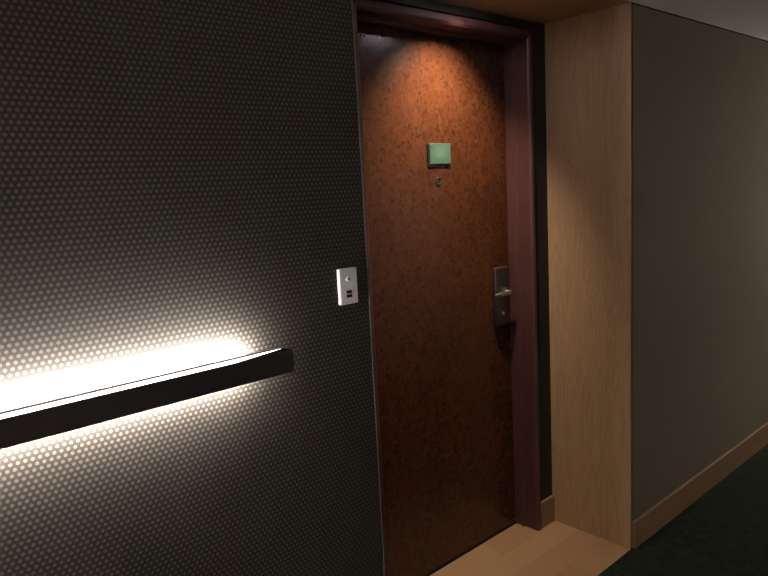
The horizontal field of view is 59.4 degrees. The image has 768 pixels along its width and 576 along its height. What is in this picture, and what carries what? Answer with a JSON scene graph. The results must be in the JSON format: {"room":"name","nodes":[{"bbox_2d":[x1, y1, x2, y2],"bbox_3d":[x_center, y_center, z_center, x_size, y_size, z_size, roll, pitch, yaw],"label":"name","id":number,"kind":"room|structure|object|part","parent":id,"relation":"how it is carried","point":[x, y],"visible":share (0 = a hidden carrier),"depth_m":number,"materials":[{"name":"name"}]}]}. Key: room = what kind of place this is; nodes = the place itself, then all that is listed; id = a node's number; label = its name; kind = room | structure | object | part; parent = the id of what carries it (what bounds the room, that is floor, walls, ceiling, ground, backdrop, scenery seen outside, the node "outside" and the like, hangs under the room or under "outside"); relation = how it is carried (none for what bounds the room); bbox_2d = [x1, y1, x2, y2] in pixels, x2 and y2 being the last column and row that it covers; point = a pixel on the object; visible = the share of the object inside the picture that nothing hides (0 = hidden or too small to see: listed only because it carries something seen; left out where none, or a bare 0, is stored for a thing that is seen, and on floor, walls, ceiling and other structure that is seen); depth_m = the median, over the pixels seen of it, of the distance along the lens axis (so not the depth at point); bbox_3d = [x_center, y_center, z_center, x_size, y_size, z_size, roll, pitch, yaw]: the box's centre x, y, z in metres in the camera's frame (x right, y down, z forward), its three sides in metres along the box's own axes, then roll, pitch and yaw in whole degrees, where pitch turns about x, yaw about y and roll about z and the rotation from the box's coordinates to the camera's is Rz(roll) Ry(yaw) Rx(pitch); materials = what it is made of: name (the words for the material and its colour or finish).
{"room":"hotel corridor","nodes":[
{"label":"hotel corridor","id":0,"kind":"room"},
{"bbox_2d":[0,0,383,575],"bbox_3d":[-1.442,0.456,0.584,3.709,2.178,0.120,-11,11,-41],"label":"wall","id":1,"kind":"structure","parent":0,"point":[181,180],"depth_m":1.39,"materials":[{"name":"paper"}]},
{"bbox_2d":[0,347,293,449],"bbox_3d":[-0.750,0.256,1.060,1.415,0.050,0.076,-11,11,-41],"label":"wall light","id":2,"kind":"object","parent":1,"relation":"attached to","point":[21,425],"visible":1,"depth_m":1.27,"materials":[{"name":"black paint"}]},
{"bbox_2d":[337,267,357,305],"bbox_3d":[-0.090,-0.005,1.673,0.056,0.090,0.016,-11,11,-41],"label":"wall switch","id":3,"kind":"object","parent":1,"relation":"attached to","point":[346,277],"visible":1,"depth_m":1.67,"materials":[{"name":"white plastic"}]},
{"bbox_2d":[351,0,384,575],"bbox_3d":[-0.033,0.204,1.764,0.003,2.178,0.014,-11,11,-41],"label":"trim","id":4,"kind":"structure","parent":1,"relation":"attached to","point":[351,0],"depth_m":1.73,"materials":[{"name":"brown"}]},
{"bbox_2d":[376,0,528,28],"bbox_3d":[0.194,-0.998,2.437,0.937,0.028,0.120,-11,11,-41],"label":"wall","id":5,"kind":"structure","parent":0,"point":[429,5],"depth_m":2.44,"materials":[{"name":"paper"}]},
{"bbox_2d":[527,21,551,500],"bbox_3d":[0.637,-0.008,2.941,0.109,2.178,0.120,-11,11,-41],"label":"wall","id":6,"kind":"structure","parent":0,"point":[538,31],"depth_m":2.88,"materials":[{"name":"paper"}]},
{"bbox_2d":[541,495,554,528],"bbox_3d":[0.738,1.012,3.046,0.102,0.122,0.012,-11,11,-41],"label":"baseboard","id":7,"kind":"structure","parent":6,"relation":"attached to","point":[548,504],"depth_m":3.04,"materials":[{"name":"brown wood"}]},
{"bbox_2d":[545,2,631,548],"bbox_3d":[0.847,0.003,2.793,0.003,2.178,0.380,-11,11,-41],"label":"wall panel","id":8,"kind":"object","parent":6,"relation":"attached to","point":[588,56],"depth_m":2.77,"materials":[{"name":"brown wood"}]},
{"bbox_2d":[430,444,767,575],"bbox_3d":[1.308,1.206,2.125,9.600,0.050,2.496,-11,11,-41],"label":"floor","id":9,"kind":"structure","parent":0,"point":[724,532],"depth_m":2.83,"materials":[{"name":"green carpet"}]},
{"bbox_2d":[430,0,767,40],"bbox_3d":[1.244,-1.003,1.733,9.600,0.080,2.332,-11,11,-41],"label":"ceiling","id":10,"kind":"structure","parent":0,"point":[748,17],"depth_m":2.60,"materials":[{"name":"white paint"}]},
{"bbox_2d":[631,4,767,547],"bbox_3d":[2.617,-0.299,4.194,4.523,2.172,0.120,-11,11,-41],"label":"wall","id":11,"kind":"structure","parent":0,"point":[699,112],"depth_m":3.01,"materials":[{"name":"paint"}]},
{"bbox_2d":[632,422,767,548],"bbox_3d":[2.716,0.720,4.298,4.521,0.118,0.012,-11,11,-41],"label":"baseboard","id":12,"kind":"structure","parent":11,"relation":"attached to","point":[668,508],"depth_m":3.18,"materials":[{"name":"brown wood"}]},
{"bbox_2d":[632,3,767,41],"bbox_3d":[2.557,-1.375,4.035,4.523,0.006,0.114,-11,11,-41],"label":"trim","id":13,"kind":"structure","parent":11,"relation":"attached to","point":[632,3],"depth_m":2.87,"materials":[{"name":"black"}]},
{"bbox_3d":[-0.210,0.150,2.186,0.308,2.178,0.120,-11,11,-41],"label":"wall","id":14,"kind":"structure","parent":0,"visible":0},
{"bbox_2d":[353,0,540,575],"bbox_3d":[0.247,0.082,2.606,0.939,2.140,0.165,-11,11,-41],"label":"door","id":15,"kind":"structure","parent":14,"relation":"in","point":[445,101],"depth_m":2.65,"materials":[{"name":"brown wood"}]},
{"bbox_3d":[0.205,-0.504,2.556,0.116,0.084,0.005,-11,11,-41],"label":"number plate","id":16,"kind":"part","parent":15,"relation":"part of","materials":[{"name":"black paint"}]},
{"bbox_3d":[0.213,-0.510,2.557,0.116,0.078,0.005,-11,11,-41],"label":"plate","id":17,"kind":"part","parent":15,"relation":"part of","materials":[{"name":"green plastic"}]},
{"bbox_3d":[0.502,0.021,2.825,0.116,0.036,0.044,-11,11,-41],"label":"lever handle","id":18,"kind":"part","parent":15,"relation":"part of","materials":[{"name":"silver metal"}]}
]}

